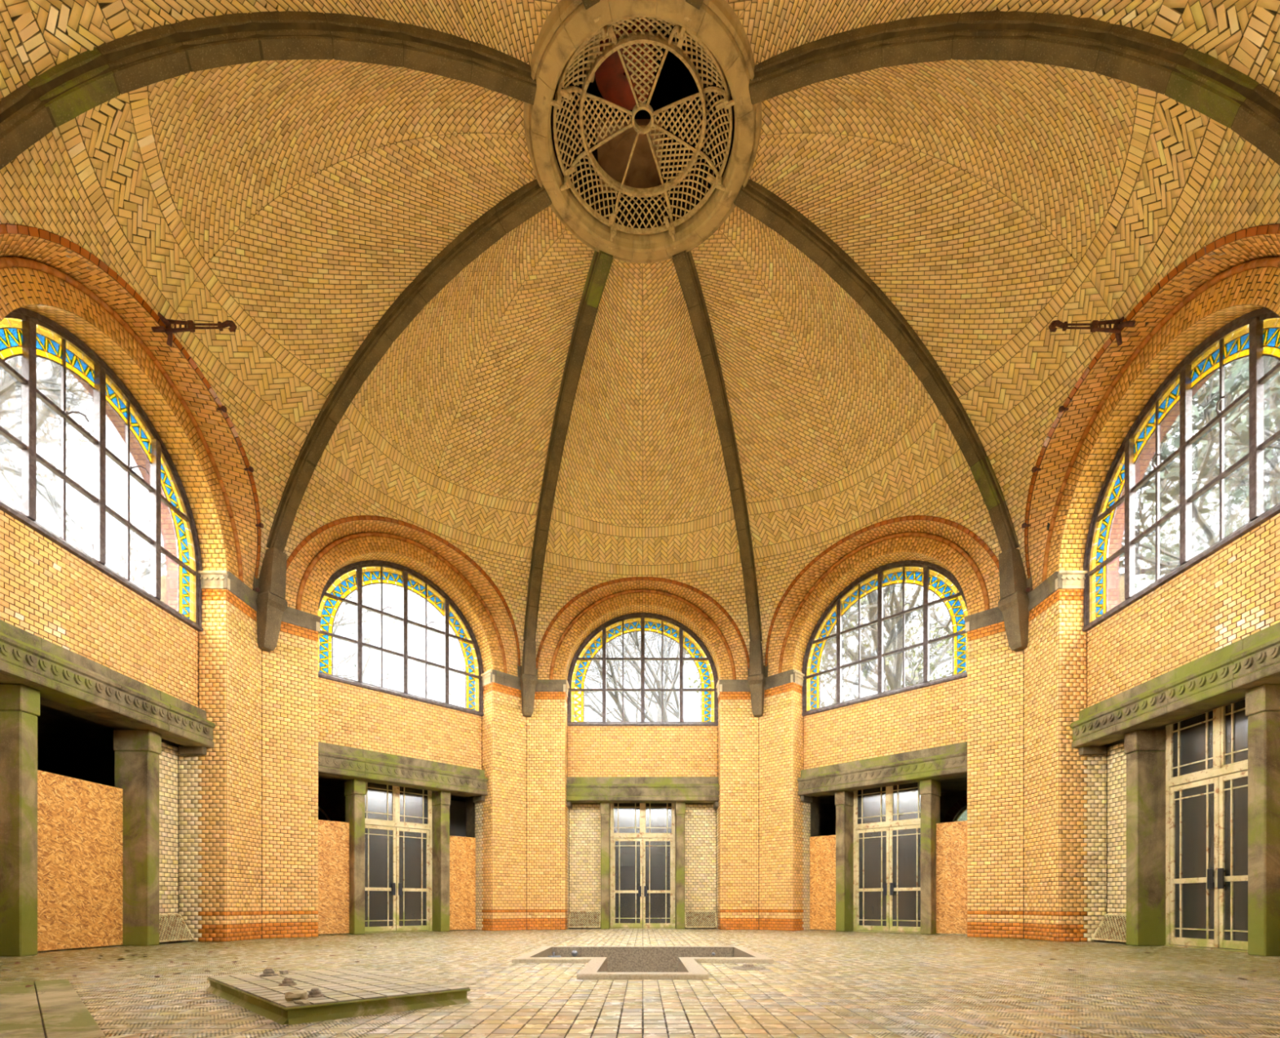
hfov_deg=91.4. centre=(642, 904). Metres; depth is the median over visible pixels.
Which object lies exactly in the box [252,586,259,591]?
anchor
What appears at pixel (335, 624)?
bare tree
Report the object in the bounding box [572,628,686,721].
bare tree
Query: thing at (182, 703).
wall
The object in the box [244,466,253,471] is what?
anchor
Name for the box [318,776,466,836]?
wall
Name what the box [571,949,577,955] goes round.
inlet
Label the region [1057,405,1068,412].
anchor
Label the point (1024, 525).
anchor
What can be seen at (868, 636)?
window
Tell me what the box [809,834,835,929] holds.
wooden board
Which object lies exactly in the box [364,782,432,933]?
door
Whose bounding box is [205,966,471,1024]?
platform
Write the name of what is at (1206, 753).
door
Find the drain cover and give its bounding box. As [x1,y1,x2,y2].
[731,963,765,969]
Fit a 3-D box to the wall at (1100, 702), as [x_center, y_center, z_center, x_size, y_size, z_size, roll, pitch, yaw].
[7.906,-4.190,9.192,1.889,9.700,7.313,0,0,0]
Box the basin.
[511,946,773,980]
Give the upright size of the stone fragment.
0.032 m
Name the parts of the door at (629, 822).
sash, pane, rail, rail, pane, pane, rail, handle, handle, rail, pane, pane, rail, sash, pane, rail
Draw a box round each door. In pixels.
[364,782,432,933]
[609,802,675,928]
[853,782,920,933]
[1164,698,1248,951]
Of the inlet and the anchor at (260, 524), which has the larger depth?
the anchor at (260, 524)
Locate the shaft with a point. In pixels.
(675, 82)
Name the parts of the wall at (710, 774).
grille frame, roll moulding, grille frame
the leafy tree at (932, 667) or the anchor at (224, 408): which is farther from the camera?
the leafy tree at (932, 667)
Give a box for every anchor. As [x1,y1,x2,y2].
[216,405,226,412]
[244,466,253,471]
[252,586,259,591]
[255,522,263,528]
[1021,522,1030,528]
[1025,586,1032,591]
[1031,466,1041,471]
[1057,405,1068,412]
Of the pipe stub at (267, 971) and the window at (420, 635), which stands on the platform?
the pipe stub at (267, 971)
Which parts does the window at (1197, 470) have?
pale pane, pale pane, pale pane, pale pane, pale pane, pale pane, blue pane, yellow pane, yellow pane, yellow pane, yellow pane, yellow pane, yellow pane, blue pane, yellow pane, yellow pane, yellow pane, yellow pane, pale pane, pale pane, pale pane, pale pane, pale pane, pale pane, pale pane, yellow pane, pale pane, pale pane, pale pane, blue pane, yellow pane, yellow pane, pane, pane, yellow pane, blue pane, blue pane, pale pane, pale pane, yellow pane, pane, yellow pane, pale pane, blue pane, yellow pane, blue pane, pale pane, pane, pane, pane, pale pane, yellow pane, blue pane, pale pane, yellow pane, blue pane, pale pane, yellow pane, pale pane, blue pane, yellow pane, pale pane, pane, pane, pane, pale pane, blue pane, yellow pane, blue pane, yellow pane, pale pane, sill, yellow pane, blue pane, pale pane, pale pane, yellow pane, blue pane, yellow pane, pane, pane, pane, pale pane, blue pane, pale pane, yellow pane, blue pane, yellow pane, pale pane, pale pane, yellow pane, blue pane, yellow pane, pale pane, blue pane, pane, pane, pane, yellow pane, pale pane, pale pane, yellow pane, blue pane, blue pane, yellow pane, pale pane, pale pane, yellow pane, pane, pane, pane, blue pane, blue pane, pale pane, yellow pane, pale pane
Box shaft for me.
[551,20,734,228]
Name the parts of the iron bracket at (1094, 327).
double rod, ladder frame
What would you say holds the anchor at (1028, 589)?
attached to the wall at (1100, 702)
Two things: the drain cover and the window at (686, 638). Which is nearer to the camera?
the drain cover
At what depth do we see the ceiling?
9.81 m
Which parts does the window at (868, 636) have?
pale pane, pane, pane, pale pane, pane, pane, pane, pane, pale pane, pale pane, pane, pane, pane, pale pane, sill, pale pane, pane, pane, pane, pale pane, pale pane, pale pane, pale pane, pane, pane, pale pane, pale pane, pale pane, pale pane, pane, yellow pane, pane, yellow pane, pale pane, pale pane, yellow pane, yellow pane, blue pane, pale pane, pale pane, pale pane, yellow pane, pale pane, pale pane, pale pane, yellow pane, blue pane, yellow pane, yellow pane, yellow pane, yellow pane, yellow pane, yellow pane, pale pane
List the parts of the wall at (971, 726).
roll moulding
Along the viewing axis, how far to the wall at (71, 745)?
12.63 m
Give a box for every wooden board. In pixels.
[37,769,122,951]
[317,819,349,933]
[449,835,475,929]
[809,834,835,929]
[936,820,967,933]
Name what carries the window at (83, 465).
in the wall at (182, 703)
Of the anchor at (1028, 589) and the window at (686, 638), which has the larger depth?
the window at (686, 638)
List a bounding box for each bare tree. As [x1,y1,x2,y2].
[0,347,355,677]
[317,579,410,693]
[318,581,355,633]
[333,593,676,721]
[394,634,674,721]
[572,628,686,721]
[582,579,944,721]
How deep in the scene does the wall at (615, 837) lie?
21.39 m
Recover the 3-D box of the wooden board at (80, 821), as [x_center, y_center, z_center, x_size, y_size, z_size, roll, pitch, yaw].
[-8.420,-0.620,9.192,0.018,2.520,1.830,0,0,0]
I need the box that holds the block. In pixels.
[284,989,308,1000]
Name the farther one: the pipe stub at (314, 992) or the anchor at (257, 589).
the anchor at (257, 589)
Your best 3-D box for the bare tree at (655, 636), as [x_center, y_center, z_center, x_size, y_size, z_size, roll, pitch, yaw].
[-5.391,-7.932,25.480,16.492,19.221,12.013,0,0,-16]
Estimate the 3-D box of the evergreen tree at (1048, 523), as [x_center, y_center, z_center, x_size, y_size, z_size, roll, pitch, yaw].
[16.291,-7.405,12.821,18.042,18.286,9.656,0,0,-19]
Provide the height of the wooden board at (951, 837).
2.500 m
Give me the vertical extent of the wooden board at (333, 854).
2.520 m
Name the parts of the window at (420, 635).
pale pane, yellow pane, yellow pane, yellow pane, yellow pane, yellow pane, yellow pane, yellow pane, blue pane, yellow pane, pale pane, pale pane, pale pane, pale pane, blue pane, pale pane, pale pane, pale pane, pale pane, pale pane, pale pane, yellow pane, yellow pane, pale pane, pale pane, pane, pane, pale pane, pale pane, pale pane, pale pane, pane, pane, pale pane, pale pane, pale pane, pane, pane, pane, pale pane, sill, pale pane, pane, pane, pane, pale pane, pane, pane, pane, pale pane, pale pane, pane, pane, pane, pale pane, pale pane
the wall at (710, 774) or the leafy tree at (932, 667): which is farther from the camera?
the leafy tree at (932, 667)
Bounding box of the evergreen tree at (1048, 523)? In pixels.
[1047,325,1279,530]
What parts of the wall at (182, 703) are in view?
roll moulding, grille frame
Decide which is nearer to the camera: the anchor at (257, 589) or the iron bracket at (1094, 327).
the iron bracket at (1094, 327)
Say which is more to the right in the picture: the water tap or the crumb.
the water tap
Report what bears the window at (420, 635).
in the wall at (313, 726)
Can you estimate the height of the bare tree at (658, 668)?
22.626 m
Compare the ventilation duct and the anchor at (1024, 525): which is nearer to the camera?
the ventilation duct
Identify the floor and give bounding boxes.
[0,924,1279,1037]
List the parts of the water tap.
spout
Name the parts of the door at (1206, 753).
sash, pane, rail, rail, rail, pane, pane, handle, handle, sash, rail, rail, pane, pane, rail, pane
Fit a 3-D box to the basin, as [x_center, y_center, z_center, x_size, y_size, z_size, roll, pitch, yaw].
[0.000,1.035,7.417,2.980,0.850,3.750,0,0,0]
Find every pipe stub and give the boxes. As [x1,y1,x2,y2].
[259,967,277,976]
[278,977,297,985]
[307,987,324,996]
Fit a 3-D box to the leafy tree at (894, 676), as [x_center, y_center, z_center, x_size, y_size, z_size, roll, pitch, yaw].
[10.821,-8.225,24.535,15.042,19.954,16.057,0,0,14]
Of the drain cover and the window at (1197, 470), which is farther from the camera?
the window at (1197, 470)
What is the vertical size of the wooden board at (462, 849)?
2.420 m
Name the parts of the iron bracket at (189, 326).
ladder frame, double rod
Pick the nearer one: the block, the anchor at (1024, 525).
the block
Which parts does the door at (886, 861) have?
rail, sash, pane, rail, pane, pane, rail, handle, handle, sash, rail, pane, pane, rail, pane, rail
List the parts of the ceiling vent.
lattice panel, lattice panel, lattice panel, lattice panel, lattice panel, lattice panel, lattice panel, lattice panel, lattice panel, lattice panel, lattice panel, lattice panel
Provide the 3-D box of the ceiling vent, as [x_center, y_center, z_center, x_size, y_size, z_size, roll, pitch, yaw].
[0.000,-11.351,9.192,2.787,0.502,2.787,0,0,0]
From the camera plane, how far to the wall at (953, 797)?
17.76 m
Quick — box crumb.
[293,999,310,1004]
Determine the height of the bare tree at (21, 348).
25.502 m
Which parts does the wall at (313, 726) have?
roll moulding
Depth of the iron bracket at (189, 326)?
9.12 m
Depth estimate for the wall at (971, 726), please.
14.25 m
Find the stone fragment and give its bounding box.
[279,969,288,973]
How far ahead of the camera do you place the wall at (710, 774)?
16.70 m
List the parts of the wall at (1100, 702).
grille frame, roll moulding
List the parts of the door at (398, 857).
rail, pane, pane, pane, rail, rail, sash, handle, handle, pane, pane, rail, rail, sash, pane, rail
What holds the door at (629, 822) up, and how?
in the wall at (710, 774)
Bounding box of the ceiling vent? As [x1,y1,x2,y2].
[542,14,742,249]
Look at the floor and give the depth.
4.90 m
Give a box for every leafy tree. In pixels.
[665,579,954,706]
[817,577,967,691]
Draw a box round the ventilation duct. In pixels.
[585,17,662,191]
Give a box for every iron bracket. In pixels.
[151,311,236,346]
[1048,315,1135,346]
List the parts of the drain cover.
knob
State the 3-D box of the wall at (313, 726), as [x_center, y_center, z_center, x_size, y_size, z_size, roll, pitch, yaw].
[-5.590,-4.190,14.783,7.313,9.700,1.888,0,0,-45]
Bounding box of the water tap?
[547,951,560,956]
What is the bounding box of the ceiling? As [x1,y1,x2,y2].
[0,0,1279,716]
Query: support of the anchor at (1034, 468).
attached to the wall at (1100, 702)
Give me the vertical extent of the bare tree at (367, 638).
21.759 m
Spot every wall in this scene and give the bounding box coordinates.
[0,222,262,955]
[36,703,115,786]
[261,515,526,937]
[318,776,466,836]
[526,576,759,929]
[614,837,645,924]
[759,515,1023,937]
[819,776,967,835]
[1023,223,1279,955]
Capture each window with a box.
[0,307,203,631]
[317,560,484,715]
[567,612,718,725]
[801,560,968,715]
[1082,306,1279,631]
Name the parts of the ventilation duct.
plate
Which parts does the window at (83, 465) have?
blue pane, blue pane, yellow pane, pale pane, pale pane, yellow pane, pane, pane, yellow pane, blue pane, pane, blue pane, pale pane, pale pane, yellow pane, blue pane, blue pane, yellow pane, pale pane, pale pane, yellow pane, pane, pane, pane, blue pane, pale pane, yellow pane, blue pane, yellow pane, pale pane, pale pane, yellow pane, blue pane, yellow pane, pale pane, pale pane, blue pane, yellow pane, pane, pane, pane, blue pane, yellow pane, pale pane, pale pane, blue pane, sill, yellow pane, blue pane, yellow pane, pale pane, blue pane, pane, pane, pane, pale pane, yellow pane, blue pane, yellow pane, pale pane, pale pane, blue pane, pale pane, yellow pane, blue pane, yellow pane, pane, pane, pane, pale pane, pale pane, blue pane, yellow pane, blue pane, pale pane, yellow pane, pane, yellow pane, pale pane, pale pane, blue pane, yellow pane, pane, blue pane, pane, yellow pane, yellow pane, pale pane, pale pane, blue pane, pale pane, blue pane, yellow pane, pale pane, pale pane, pale pane, yellow pane, pale pane, pale pane, pale pane, pale pane, yellow pane, blue pane, yellow pane, yellow pane, blue pane, yellow pane, pale pane, yellow pane, yellow pane, yellow pane, yellow pane, yellow pane, blue pane, pale pane, pale pane, pale pane, pale pane, pale pane, pale pane, pale pane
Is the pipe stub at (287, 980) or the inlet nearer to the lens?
the pipe stub at (287, 980)
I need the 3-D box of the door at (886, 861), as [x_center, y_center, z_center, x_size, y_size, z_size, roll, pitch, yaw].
[6.002,-1.180,15.194,1.840,3.680,0.145,0,0,45]
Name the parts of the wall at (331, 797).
pane, pale panel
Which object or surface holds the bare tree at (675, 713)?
on the ground
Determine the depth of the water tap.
8.63 m

